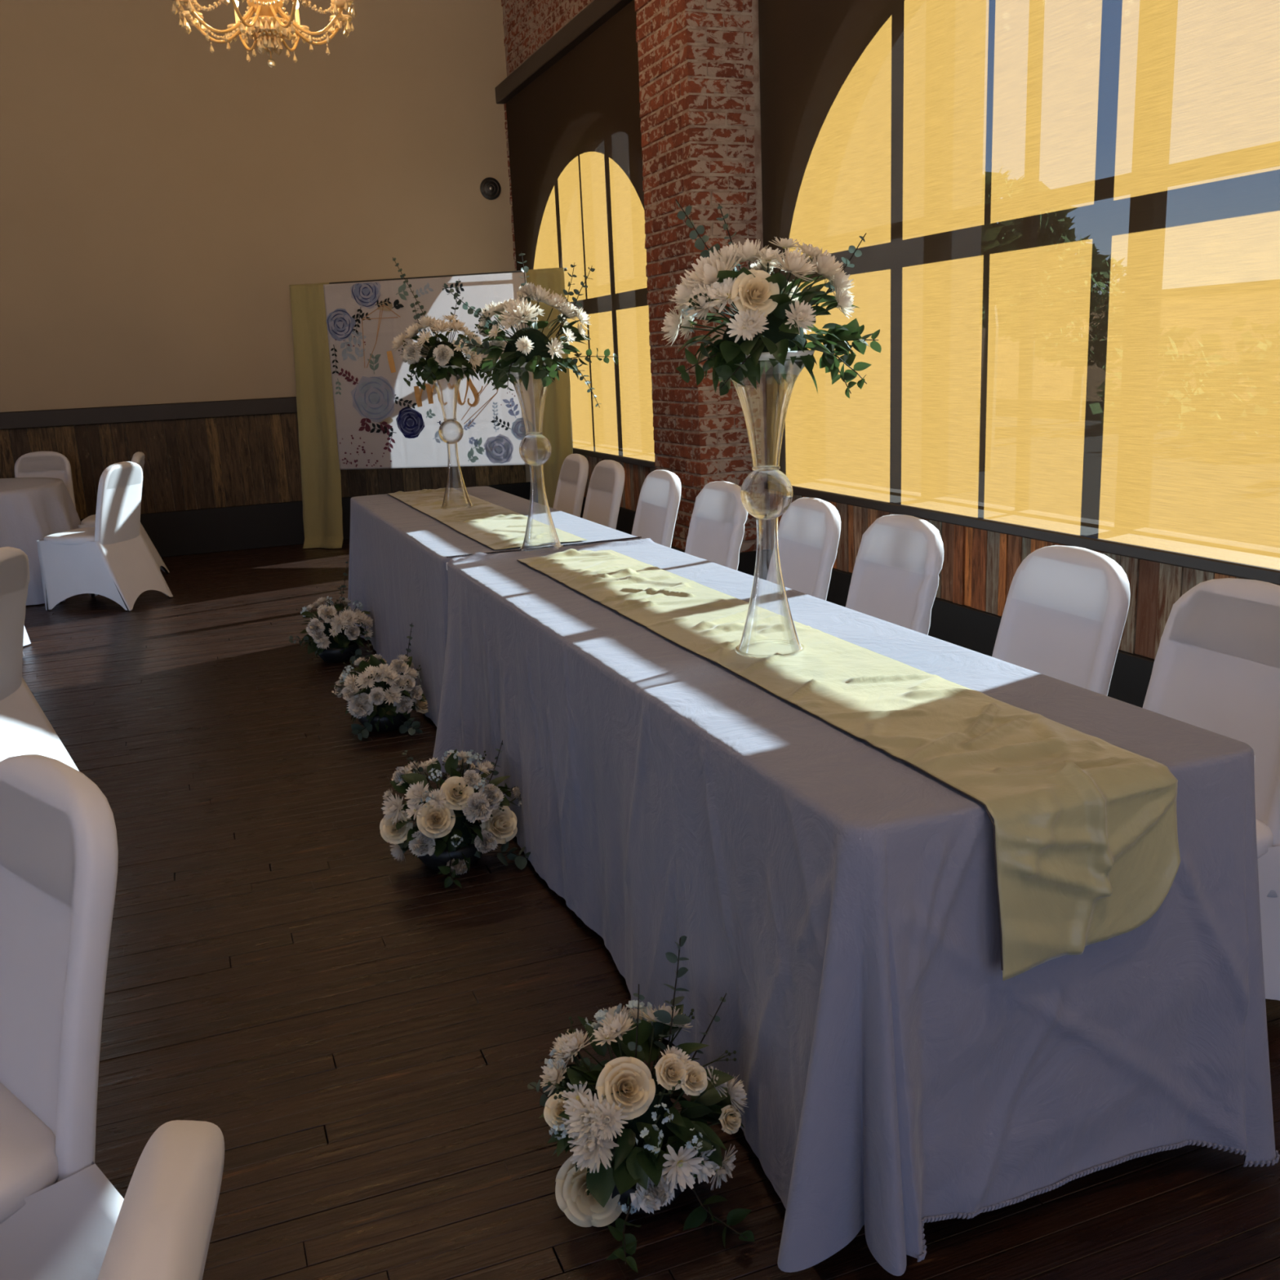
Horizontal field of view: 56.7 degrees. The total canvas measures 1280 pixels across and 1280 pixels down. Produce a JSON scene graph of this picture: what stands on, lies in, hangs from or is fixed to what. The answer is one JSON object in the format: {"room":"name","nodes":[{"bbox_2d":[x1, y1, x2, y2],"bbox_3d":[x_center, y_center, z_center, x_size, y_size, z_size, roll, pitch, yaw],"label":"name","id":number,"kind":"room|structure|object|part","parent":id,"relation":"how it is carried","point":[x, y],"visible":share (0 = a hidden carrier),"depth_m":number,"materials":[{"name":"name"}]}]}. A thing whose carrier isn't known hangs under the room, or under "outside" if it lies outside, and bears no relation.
{"room":"wedding reception hall","nodes":[
{"label":"wedding reception hall","id":0,"kind":"room"},
{"bbox_2d":[0,0,532,519],"bbox_3d":[-5.400,-2.898,8.735,10.060,4.900,0.222,-8,14,-20],"label":"wall","id":1,"kind":"structure","parent":0,"point":[164,196],"depth_m":9.40,"materials":[{"name":"paint"}]},
{"bbox_2d":[0,396,297,429],"bbox_3d":[-5.423,-1.606,8.889,9.400,0.130,0.045,-8,14,-20],"label":"trim","id":2,"kind":"structure","parent":1,"relation":"attached to","point":[196,410],"depth_m":9.42,"materials":[{"name":"brown wood"}]},
{"bbox_2d":[80,481,530,557],"bbox_3d":[-5.368,-0.660,9.129,9.430,0.365,0.030,-8,14,-20],"label":"baseboard","id":3,"kind":"structure","parent":1,"relation":"attached to","point":[214,530],"depth_m":9.85,"materials":[{"name":"black paint"}]},
{"bbox_2d":[480,177,501,199],"bbox_3d":[-1.266,-3.829,10.060,0.180,0.180,0.030,-8,14,-20],"label":"wall speaker","id":4,"kind":"object","parent":1,"relation":"attached to","point":[490,187],"visible":1,"depth_m":10.05,"materials":[{"name":"black plastic"}]},
{"bbox_2d":[22,539,1279,1279],"bbox_3d":[-2.627,1.068,2.432,10.110,0.121,15.500,-8,14,-20],"label":"floor","id":5,"kind":"structure","parent":0,"point":[364,1036],"depth_m":2.69,"materials":[{"name":"brown wood"}]},
{"bbox_2d":[0,546,78,770],"bbox_3d":[-2.271,0.170,3.883,0.627,0.926,0.450,-3,13,-1],"label":"banquet chair","id":6,"kind":"object","parent":5,"relation":"on","point":[25,729],"visible":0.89,"depth_m":3.95,"materials":[{"name":"white fabric"}]},
{"bbox_3d":[-2.100,0.000,3.846,0.188,0.594,0.416,-3,13,-1],"label":"backrest","id":7,"kind":"part","parent":6,"relation":"part of","materials":[{"name":"white fabric"}]},
{"bbox_2d":[14,451,75,508],"bbox_3d":[-4.525,-0.957,9.019,0.450,0.926,0.507,-6,14,-12],"label":"banquet chair","id":8,"kind":"object","parent":5,"relation":"on","point":[52,464],"visible":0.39,"depth_m":9.07,"materials":[{"name":"white fabric"}]},
{"bbox_2d":[0,754,124,1279],"bbox_3d":[-0.957,0.666,1.565,0.450,0.926,0.627,9,18,41],"label":"banquet chair","id":9,"kind":"object","parent":5,"relation":"on","point":[60,1212],"visible":0.94,"depth_m":1.54,"materials":[{"name":"white fabric"}]},
{"bbox_3d":[-1.013,0.685,1.505,0.436,0.062,0.435,9,18,41],"label":"seat","id":10,"kind":"part","parent":9,"relation":"part of","materials":[{"name":"white fabric"}]},
{"bbox_2d":[36,461,173,611],"bbox_3d":[-3.490,-0.681,7.672,0.627,0.926,0.450,1,14,14],"label":"banquet chair","id":11,"kind":"object","parent":5,"relation":"on","point":[112,559],"visible":1,"depth_m":7.55,"materials":[{"name":"white fabric"}]},
{"bbox_3d":[-3.807,-0.399,7.603,0.052,0.431,0.021,-5,14,-11],"label":"leg","id":12,"kind":"part","parent":11,"relation":"part of","materials":[{"name":"white fabric"}]},
{"bbox_3d":[-3.571,-0.680,7.693,0.435,0.062,0.436,1,14,14],"label":"seat","id":13,"kind":"part","parent":11,"relation":"part of","materials":[{"name":"white fabric"}]},
{"bbox_3d":[-3.325,-0.840,7.590,0.186,0.594,0.416,1,14,14],"label":"backrest","id":14,"kind":"part","parent":11,"relation":"part of","materials":[{"name":"white fabric"}]},
{"bbox_3d":[-3.326,-0.394,7.487,0.210,0.439,0.022,2,14,19],"label":"leg","id":15,"kind":"part","parent":11,"relation":"part of","materials":[{"name":"white fabric"}]},
{"bbox_2d":[78,451,169,573],"bbox_3d":[-3.734,-0.874,8.523,0.507,0.926,0.450,-6,14,-14],"label":"banquet chair","id":16,"kind":"object","parent":5,"relation":"on","point":[138,457],"visible":0.26,"depth_m":8.61,"materials":[{"name":"white fabric"}]},
{"bbox_3d":[-3.815,-0.863,8.503,0.315,0.062,0.436,-6,14,-14],"label":"seat","id":17,"kind":"part","parent":16,"relation":"part of","materials":[{"name":"white fabric"}]},
{"bbox_3d":[-3.627,-1.048,8.514,0.187,0.594,0.416,-6,14,-14],"label":"backrest","id":18,"kind":"part","parent":16,"relation":"part of","materials":[{"name":"white fabric"}]},
{"bbox_3d":[-3.635,-0.696,8.807,0.210,0.439,0.022,-7,14,-19],"label":"leg","id":19,"kind":"part","parent":16,"relation":"part of","materials":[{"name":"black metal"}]},
{"bbox_2d":[97,1120,224,1279],"bbox_3d":[-0.522,0.829,0.801,0.627,0.926,0.450,-5,14,-10],"label":"banquet chair","id":20,"kind":"object","parent":5,"relation":"on","point":[162,1230],"visible":1,"depth_m":0.76,"materials":[{"name":"white fabric"}]},
{"bbox_2d":[288,561,373,663],"bbox_3d":[-1.539,-0.135,5.961,0.402,0.481,0.402,-2,13,3],"label":"bouquet","id":21,"kind":"object","parent":5,"relation":"on","point":[336,639],"visible":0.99,"depth_m":5.90,"materials":[{"name":"white plant"}]},
{"bbox_2d":[316,643,359,662],"bbox_3d":[-1.532,0.057,6.018,0.220,0.078,0.220,-8,14,-20],"label":"bowl","id":22,"kind":"object","parent":5,"relation":"on","point":[335,652],"depth_m":5.92,"materials":[{"name":"black plastic"}]},
{"bbox_2d":[330,622,428,741],"bbox_3d":[-1.043,0.154,4.786,0.372,0.420,0.413,-11,16,-32],"label":"bouquet","id":23,"kind":"object","parent":5,"relation":"on","point":[386,699],"visible":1,"depth_m":4.70,"materials":[{"name":"beige plant"}]},
{"bbox_2d":[357,712,410,732],"bbox_3d":[-1.043,0.317,4.841,0.220,0.078,0.220,-8,14,-20],"label":"bowl","id":24,"kind":"object","parent":23,"relation":"on","point":[379,725],"depth_m":4.75,"materials":[{"name":"black plastic"}]},
{"bbox_2d":[328,267,567,284],"bbox_3d":[-1.636,-1.807,9.479,2.331,2.096,0.133,0,14,12],"label":"stand","id":25,"kind":"object","parent":5,"relation":"on","point":[565,268],"visible":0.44,"depth_m":9.16,"materials":[{"name":"black metal"}]},
{"bbox_2d":[289,282,343,548],"bbox_3d":[-2.612,-1.776,9.534,0.440,2.086,0.114,0,14,12],"label":"curtain","id":26,"kind":"object","parent":25,"relation":"hanging from","point":[320,471],"visible":1,"depth_m":9.57,"materials":[{"name":"yellow fabric"}]},
{"bbox_2d":[323,271,537,469],"bbox_3d":[-1.642,-2.071,9.250,1.672,1.438,0.016,0,14,12],"label":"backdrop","id":27,"kind":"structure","parent":25,"relation":"hanging from","point":[382,421],"depth_m":9.28,"materials":[{"name":"white fabric"}]},
{"bbox_2d":[526,267,573,507],"bbox_3d":[-0.691,-1.769,9.132,0.319,2.090,0.112,0,14,12],"label":"curtain","id":28,"kind":"object","parent":25,"relation":"hanging from","point":[557,426],"visible":0.48,"depth_m":9.16,"materials":[{"name":"yellow fabric"}]},
{"bbox_2d":[379,740,530,888],"bbox_3d":[-0.538,0.491,3.466,0.435,0.346,0.419,-5,14,-11],"label":"bouquet","id":29,"kind":"object","parent":5,"relation":"on","point":[446,835],"visible":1,"depth_m":3.36,"materials":[{"name":"beige plant"}]},
{"bbox_2d":[417,826,482,871],"bbox_3d":[-0.556,0.616,3.497,0.220,0.078,0.220,-8,14,-20],"label":"bowl","id":30,"kind":"object","parent":29,"relation":"on","point":[467,854],"depth_m":3.40,"materials":[{"name":"black plastic"}]},
{"bbox_2d":[552,453,588,517],"bbox_3d":[-0.496,-0.549,6.546,0.507,0.926,0.450,-7,14,-19],"label":"banquet chair","id":31,"kind":"object","parent":5,"relation":"on","point":[573,476],"visible":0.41,"depth_m":6.45,"materials":[{"name":"white fabric"}]},
{"bbox_2d":[582,459,625,528],"bbox_3d":[-0.299,-0.439,6.050,0.507,0.926,0.450,-8,14,-21],"label":"banquet chair","id":32,"kind":"object","parent":5,"relation":"on","point":[606,482],"visible":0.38,"depth_m":5.97,"materials":[{"name":"white fabric"}]},
{"bbox_2d":[527,935,755,1273],"bbox_3d":[-0.001,0.755,2.034,0.383,0.451,0.400,-5,14,-8],"label":"bouquet","id":33,"kind":"object","parent":5,"relation":"on","point":[635,1153],"visible":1,"depth_m":1.97,"materials":[{"name":"beige plant"}]},
{"bbox_3d":[-0.064,0.802,2.067,0.083,0.199,0.003,-2,13,3],"label":"stem","id":34,"kind":"part","parent":33,"relation":"part of","materials":[{"name":"green plant"}]},
{"bbox_3d":[-0.073,0.808,2.081,0.099,0.183,0.003,0,14,13],"label":"stem","id":35,"kind":"part","parent":33,"relation":"part of","materials":[{"name":"green plant"}]},
{"bbox_3d":[-0.072,0.814,2.108,0.113,0.159,0.003,6,16,31],"label":"stem","id":36,"kind":"part","parent":33,"relation":"part of","materials":[{"name":"green plant"}]},
{"bbox_3d":[-0.069,0.806,2.067,0.083,0.193,0.037,-8,14,-20],"label":"stem","id":37,"kind":"part","parent":33,"relation":"part of","materials":[{"name":"green plant"}]},
{"bbox_3d":[-0.033,0.789,2.054,0.040,0.227,0.003,-6,14,-14],"label":"stem","id":38,"kind":"part","parent":33,"relation":"part of","materials":[{"name":"green plant"}]},
{"bbox_3d":[-0.023,0.787,2.065,0.020,0.226,0.017,-8,14,-20],"label":"stem","id":39,"kind":"part","parent":33,"relation":"part of","materials":[{"name":"green plant"}]},
{"bbox_2d":[611,1182,688,1213],"bbox_3d":[-0.003,0.927,2.094,0.220,0.078,0.220,-8,14,-20],"label":"bowl","id":40,"kind":"object","parent":33,"relation":"on","point":[620,1203],"depth_m":1.99,"materials":[{"name":"black plastic"}]},
{"bbox_3d":[0.013,0.785,2.096,0.003,0.213,0.063,6,16,32],"label":"stem","id":41,"kind":"part","parent":33,"relation":"part of","materials":[{"name":"green plant"}]},
{"bbox_3d":[0.021,0.793,2.123,0.003,0.184,0.098,4,15,26],"label":"stem","id":42,"kind":"part","parent":33,"relation":"part of","materials":[{"name":"green plant"}]},
{"bbox_3d":[0.018,0.835,1.990,0.003,0.166,0.124,-7,14,-17],"label":"stem","id":43,"kind":"part","parent":33,"relation":"part of","materials":[{"name":"green plant"}]},
{"bbox_3d":[0.024,0.788,2.100,0.003,0.204,0.074,9,18,40],"label":"stem","id":44,"kind":"part","parent":33,"relation":"part of","materials":[{"name":"green plant"}]},
{"bbox_3d":[0.029,0.806,2.016,0.003,0.207,0.091,-13,17,-37],"label":"stem","id":45,"kind":"part","parent":33,"relation":"part of","materials":[{"name":"green plant"}]},
{"bbox_3d":[0.049,0.857,2.000,0.003,0.116,0.139,-12,16,-35],"label":"stem","id":46,"kind":"part","parent":33,"relation":"part of","materials":[{"name":"green plant"}]},
{"bbox_3d":[0.050,0.813,2.022,0.108,0.189,0.003,7,17,36],"label":"stem","id":47,"kind":"part","parent":33,"relation":"part of","materials":[{"name":"green plant"}]},
{"bbox_3d":[0.071,0.823,2.041,0.123,0.160,0.003,2,14,20],"label":"stem","id":48,"kind":"part","parent":33,"relation":"part of","materials":[{"name":"green plant"}]},
{"bbox_3d":[0.089,0.862,2.063,0.141,0.075,0.004,0,14,9],"label":"stem","id":49,"kind":"part","parent":33,"relation":"part of","materials":[{"name":"green plant"}]},
{"bbox_2d":[631,469,681,547],"bbox_3d":[-0.041,-0.296,5.402,0.507,0.926,0.450,-8,14,-20],"label":"banquet chair","id":50,"kind":"object","parent":5,"relation":"on","point":[660,496],"visible":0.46,"depth_m":5.32,"materials":[{"name":"white fabric"}]},
{"bbox_2d":[684,480,747,570],"bbox_3d":[0.196,-0.164,4.808,0.507,0.926,0.450,-8,15,-23],"label":"banquet chair","id":51,"kind":"object","parent":5,"relation":"on","point":[716,531],"visible":0.3,"depth_m":4.75,"materials":[{"name":"white fabric"}]},
{"bbox_2d":[766,497,840,600],"bbox_3d":[0.454,-0.021,4.159,0.507,0.926,0.450,-7,14,-18],"label":"banquet chair","id":52,"kind":"object","parent":5,"relation":"on","point":[809,531],"visible":0.31,"depth_m":4.08,"materials":[{"name":"white fabric"}]},
{"bbox_2d":[845,514,943,635],"bbox_3d":[0.661,0.095,3.638,0.507,0.926,0.450,-8,14,-21],"label":"banquet chair","id":53,"kind":"object","parent":5,"relation":"on","point":[900,558],"visible":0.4,"depth_m":3.58,"materials":[{"name":"white fabric"}]},
{"bbox_2d":[991,545,1130,695],"bbox_3d":[0.927,0.243,2.969,0.507,0.926,0.450,-7,14,-19],"label":"banquet chair","id":54,"kind":"object","parent":5,"relation":"on","point":[1064,615],"visible":0.38,"depth_m":2.90,"materials":[{"name":"white fabric"}]},
{"bbox_2d":[1142,577,1279,1000],"bbox_3d":[1.122,0.351,2.480,0.507,0.926,0.450,-8,14,-20],"label":"banquet chair","id":55,"kind":"object","parent":5,"relation":"on","point":[1216,666],"visible":0.32,"depth_m":2.44,"materials":[{"name":"white fabric"}]},
{"bbox_3d":[1.044,0.364,2.452,0.315,0.062,0.436,-8,14,-20],"label":"seat","id":56,"kind":"part","parent":55,"relation":"part of","materials":[{"name":"white fabric"}]},
{"bbox_3d":[-0.752,-0.199,5.489,0.746,0.752,2.391,-8,14,-20],"label":"banquet table","id":57,"kind":"object","parent":5,"relation":"on","visible":0},
{"bbox_2d":[347,486,641,727],"bbox_3d":[-0.806,-0.223,5.508,0.847,0.744,2.498,-8,14,-20],"label":"tablecloth","id":58,"kind":"object","parent":57,"relation":"on","point":[399,553],"visible":0.49,"depth_m":5.08,"materials":[{"name":"white fabric"}]},
{"bbox_2d":[386,488,587,550],"bbox_3d":[-0.779,-0.589,5.400,0.368,0.024,2.291,-8,14,-20],"label":"table runner","id":59,"kind":"object","parent":58,"relation":"on","point":[495,526],"visible":0.94,"depth_m":5.10,"materials":[{"name":"yellow fabric"}]},
{"bbox_2d":[432,368,473,509],"bbox_3d":[-0.880,-0.938,5.540,0.198,0.635,0.198,-8,14,-20],"label":"glass vase","id":60,"kind":"object","parent":59,"relation":"on","point":[443,505],"visible":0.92,"depth_m":5.52,"materials":[{"name":"clear glass"}]},
{"bbox_2d":[391,257,496,390],"bbox_3d":[-0.904,-1.440,5.418,0.441,0.604,0.422,-15,18,-42],"label":"bouquet","id":61,"kind":"object","parent":60,"relation":"in","point":[444,358],"visible":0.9,"depth_m":5.36,"materials":[{"name":"white plant"}]},
{"bbox_3d":[-0.894,-1.255,5.464,0.214,0.016,0.214,-8,14,-20],"label":"dish","id":62,"kind":"part","parent":61,"relation":"part of","materials":[{"name":"green plastic"}]},
{"bbox_3d":[0.186,0.323,3.133,0.746,0.752,2.709,-8,14,-20],"label":"banquet table","id":63,"kind":"object","parent":5,"relation":"on","visible":0},
{"bbox_2d":[432,537,1279,1275],"bbox_3d":[0.134,0.306,3.084,0.962,0.762,2.893,-8,14,-20],"label":"tablecloth","id":64,"kind":"object","parent":63,"relation":"on","point":[895,1082],"visible":0.73,"depth_m":1.96,"materials":[{"name":"white fabric"}]},
{"bbox_2d":[506,365,563,551],"bbox_3d":[-0.367,-0.638,4.188,0.198,0.635,0.198,-8,14,-20],"label":"glass vase","id":65,"kind":"object","parent":64,"relation":"on","point":[523,547],"visible":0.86,"depth_m":4.17,"materials":[{"name":"clear glass"}]},
{"bbox_2d":[442,251,618,408],"bbox_3d":[-0.379,-1.056,4.073,0.462,0.531,0.422,6,16,31],"label":"bouquet","id":66,"kind":"object","parent":65,"relation":"in","point":[529,348],"visible":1,"depth_m":4.03,"materials":[{"name":"white plant"}]},
{"bbox_3d":[-0.450,-1.041,4.079,0.096,0.143,0.003,-5,14,-10],"label":"stem","id":67,"kind":"part","parent":66,"relation":"part of","materials":[{"name":"green plant"}]},
{"bbox_3d":[-0.382,-0.955,4.112,0.214,0.016,0.214,-8,14,-20],"label":"dish","id":68,"kind":"part","parent":66,"relation":"part of","materials":[{"name":"green plastic"}]},
{"bbox_3d":[-0.361,-1.066,4.079,0.033,0.183,0.025,-8,14,-20],"label":"stem","id":69,"kind":"part","parent":66,"relation":"part of","materials":[{"name":"green plant"}]},
{"bbox_3d":[-0.313,-1.047,4.090,0.100,0.138,0.042,-8,14,-20],"label":"stem","id":70,"kind":"part","parent":66,"relation":"part of","materials":[{"name":"green plant"}]},
{"bbox_3d":[-0.301,-1.056,4.087,0.117,0.155,0.050,-8,14,-20],"label":"stem","id":71,"kind":"part","parent":66,"relation":"part of","materials":[{"name":"green plant"}]},
{"bbox_2d":[516,548,1180,980],"bbox_3d":[0.218,0.082,2.955,0.350,0.286,2.612,-8,14,-20],"label":"table runner","id":72,"kind":"object","parent":64,"relation":"on","point":[1086,845],"visible":0.97,"depth_m":1.91,"materials":[{"name":"yellow fabric"}]},
{"bbox_2d":[729,359,804,657],"bbox_3d":[0.278,-0.286,2.597,0.198,0.635,0.198,-8,14,-20],"label":"glass vase","id":73,"kind":"object","parent":72,"relation":"on","point":[799,647],"visible":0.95,"depth_m":2.57,"materials":[{"name":"clear glass"}]},
{"bbox_2d":[661,198,881,398],"bbox_3d":[0.254,-0.711,2.486,0.444,0.424,0.372,-11,16,-31],"label":"bouquet","id":74,"kind":"object","parent":73,"relation":"in","point":[772,315],"visible":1,"depth_m":2.43,"materials":[{"name":"beige plant"}]},
{"bbox_3d":[0.160,-0.645,2.515,0.146,0.047,0.003,-2,13,3],"label":"stem","id":75,"kind":"part","parent":74,"relation":"part of","materials":[{"name":"green plant"}]},
{"bbox_3d":[0.176,-0.656,2.546,0.134,0.053,0.003,3,15,23],"label":"stem","id":76,"kind":"part","parent":74,"relation":"part of","materials":[{"name":"green plant"}]},
{"bbox_3d":[0.190,-0.649,2.450,0.133,0.083,0.003,-13,17,-37],"label":"stem","id":77,"kind":"part","parent":74,"relation":"part of","materials":[{"name":"green plant"}]},
{"bbox_3d":[0.202,-0.652,2.438,0.003,0.094,0.133,9,18,40],"label":"stem","id":78,"kind":"part","parent":74,"relation":"part of","materials":[{"name":"green plant"}]},
{"bbox_3d":[0.263,-0.603,2.521,0.214,0.016,0.214,-8,14,-20],"label":"dish","id":79,"kind":"part","parent":74,"relation":"part of","materials":[{"name":"white plastic"}]},
{"bbox_3d":[0.287,-0.682,2.448,0.003,0.138,0.088,-9,15,-26],"label":"stem","id":80,"kind":"part","parent":74,"relation":"part of","materials":[{"name":"green plant"}]},
{"bbox_3d":[0.309,-0.709,2.478,0.080,0.175,0.003,2,14,18],"label":"stem","id":81,"kind":"part","parent":74,"relation":"part of","materials":[{"name":"green plant"}]},
{"bbox_3d":[0.318,-0.707,2.476,0.094,0.172,0.003,2,14,19],"label":"stem","id":82,"kind":"part","parent":74,"relation":"part of","materials":[{"name":"green plant"}]},
{"bbox_3d":[0.326,-0.690,2.483,0.101,0.134,0.003,1,14,14],"label":"stem","id":83,"kind":"part","parent":74,"relation":"part of","materials":[{"name":"green plant"}]},
{"bbox_3d":[0.343,-0.677,2.485,0.123,0.108,0.003,0,14,13],"label":"stem","id":84,"kind":"part","parent":74,"relation":"part of","materials":[{"name":"green plant"}]},
{"bbox_3d":[0.345,-0.655,2.464,0.139,0.074,0.003,4,15,27],"label":"stem","id":85,"kind":"part","parent":74,"relation":"part of","materials":[{"name":"green plant"}]},
{"bbox_2d":[634,0,770,552],"bbox_3d":[0.324,-2.572,6.246,0.430,4.915,0.661,-8,14,-20],"label":"pillar","id":86,"kind":"structure","parent":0,"point":[699,60],"depth_m":6.12,"materials":[{"name":"brick"}]},
{"bbox_2d":[671,546,770,580],"bbox_3d":[0.418,-0.362,6.778,0.443,0.365,0.696,-8,14,-20],"label":"baseboard","id":87,"kind":"structure","parent":86,"relation":"attached to","point":[747,560],"depth_m":6.46,"materials":[{"name":"black paint"}]},
{"bbox_2d":[501,0,1246,659],"bbox_3d":[1.702,-2.013,3.583,0.311,4.945,15.100,-8,14,-20],"label":"wall","id":88,"kind":"structure","parent":0,"point":[980,566],"depth_m":4.87,"materials":[{"name":"paint"}]},
{"bbox_2d":[494,0,655,468],"bbox_3d":[-0.381,-2.789,8.475,0.110,2.958,3.935,-8,14,-20],"label":"window","id":89,"kind":"structure","parent":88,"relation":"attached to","point":[573,105],"depth_m":8.33,"materials":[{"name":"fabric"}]},
{"bbox_3d":[-0.297,-1.375,8.821,0.032,0.042,3.895,-8,14,-20],"label":"rail","id":90,"kind":"part","parent":89,"relation":"part of","materials":[{"name":"brown metal"}]},
{"bbox_2d":[531,482,635,534],"bbox_3d":[-0.244,-0.852,8.950,0.042,0.365,3.930,-8,14,-20],"label":"baseboard","id":91,"kind":"structure","parent":88,"relation":"attached to","point":[625,520],"depth_m":8.56,"materials":[{"name":"black paint"}]},
{"bbox_2d":[767,550,1154,707],"bbox_3d":[1.439,0.083,4.723,0.042,0.365,3.960,-8,14,-20],"label":"baseboard","id":92,"kind":"structure","parent":88,"relation":"attached to","point":[967,627],"depth_m":4.81,"materials":[{"name":"black paint"}]},
{"bbox_2d":[758,0,1279,585],"bbox_3d":[1.303,-1.853,4.243,0.110,2.958,3.945,-8,14,-20],"label":"window","id":93,"kind":"structure","parent":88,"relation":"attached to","point":[1067,271],"depth_m":4.18,"materials":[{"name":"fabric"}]},
{"bbox_3d":[1.387,-0.439,4.589,0.032,0.042,3.905,-8,14,-20],"label":"rail","id":94,"kind":"part","parent":93,"relation":"part of","materials":[{"name":"brown metal"}]},
{"bbox_3d":[-2.828,-3.826,1.269,10.160,0.150,15.500,-8,14,-20],"label":"ceiling","id":95,"kind":"structure","parent":0,"visible":0},
{"bbox_2d":[171,0,356,67],"bbox_3d":[-1.906,-3.854,5.770,0.887,1.974,0.885,-8,14,-20],"label":"chandelier","id":96,"kind":"object","parent":95,"relation":"hanging from","point":[267,24],"visible":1,"depth_m":5.93,"materials":[{"name":"gold glass"}]},
{"bbox_3d":[-2.048,-3.068,5.822,0.367,0.172,0.015,-12,17,-36],"label":"arm","id":97,"kind":"part","parent":96,"relation":"part of","materials":[{"name":"gold metal"}]},
{"bbox_3d":[-2.091,-3.104,5.983,0.367,0.172,0.015,-1,14,8],"label":"arm","id":98,"kind":"part","parent":96,"relation":"part of","materials":[{"name":"gold metal"}]},
{"bbox_3d":[-1.901,-3.054,5.738,0.016,0.172,0.367,-1,14,8],"label":"arm","id":99,"kind":"part","parent":96,"relation":"part of","materials":[{"name":"gold metal"}]},
{"bbox_3d":[-2.006,-3.142,6.125,0.016,0.172,0.367,-12,17,-36],"label":"arm","id":100,"kind":"part","parent":96,"relation":"part of","materials":[{"name":"gold metal"}]},
{"bbox_3d":[-1.870,-3.072,5.960,0.200,0.065,0.200,-8,14,-20],"label":"lamp shade","id":101,"kind":"part","parent":96,"relation":"part of","materials":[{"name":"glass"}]},
{"bbox_3d":[-1.737,-3.072,5.778,0.016,0.172,0.367,-12,17,-36],"label":"arm","id":102,"kind":"part","parent":96,"relation":"part of","materials":[{"name":"gold metal"}]},
{"bbox_3d":[-1.841,-3.160,6.166,0.016,0.172,0.367,-1,14,8],"label":"arm","id":103,"kind":"part","parent":96,"relation":"part of","materials":[{"name":"gold metal"}]},
{"bbox_3d":[-1.694,-3.146,6.081,0.367,0.172,0.015,-12,17,-36],"label":"arm","id":104,"kind":"part","parent":96,"relation":"part of","materials":[{"name":"gold metal"}]},
{"bbox_3d":[-1.651,-3.110,5.920,0.367,0.172,0.015,-1,14,8],"label":"arm","id":105,"kind":"part","parent":96,"relation":"part of","materials":[{"name":"gold metal"}]},
{"bbox_3d":[-4.741,-0.648,8.144,1.496,0.745,1.496,-8,14,-20],"label":"round table","id":106,"kind":"object","parent":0,"visible":0},
{"bbox_2d":[0,477,80,605],"bbox_3d":[-4.722,-0.662,8.155,1.795,0.748,1.818,-8,14,-20],"label":"tablecloth","id":107,"kind":"object","parent":106,"relation":"on","point":[32,509],"visible":0.48,"depth_m":7.83,"materials":[{"name":"white fabric"}]},
{"bbox_3d":[-4.237,-0.201,6.181,1.496,0.745,1.496,-8,14,-20],"label":"round table","id":108,"kind":"object","parent":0,"visible":0},
{"bbox_2d":[22,626,31,657],"bbox_3d":[-4.229,-0.210,6.171,1.783,0.748,1.807,-8,14,-20],"label":"tablecloth","id":109,"kind":"object","parent":108,"relation":"on","point":[26,641],"visible":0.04,"depth_m":6.63,"materials":[{"name":"white fabric"}]}
]}

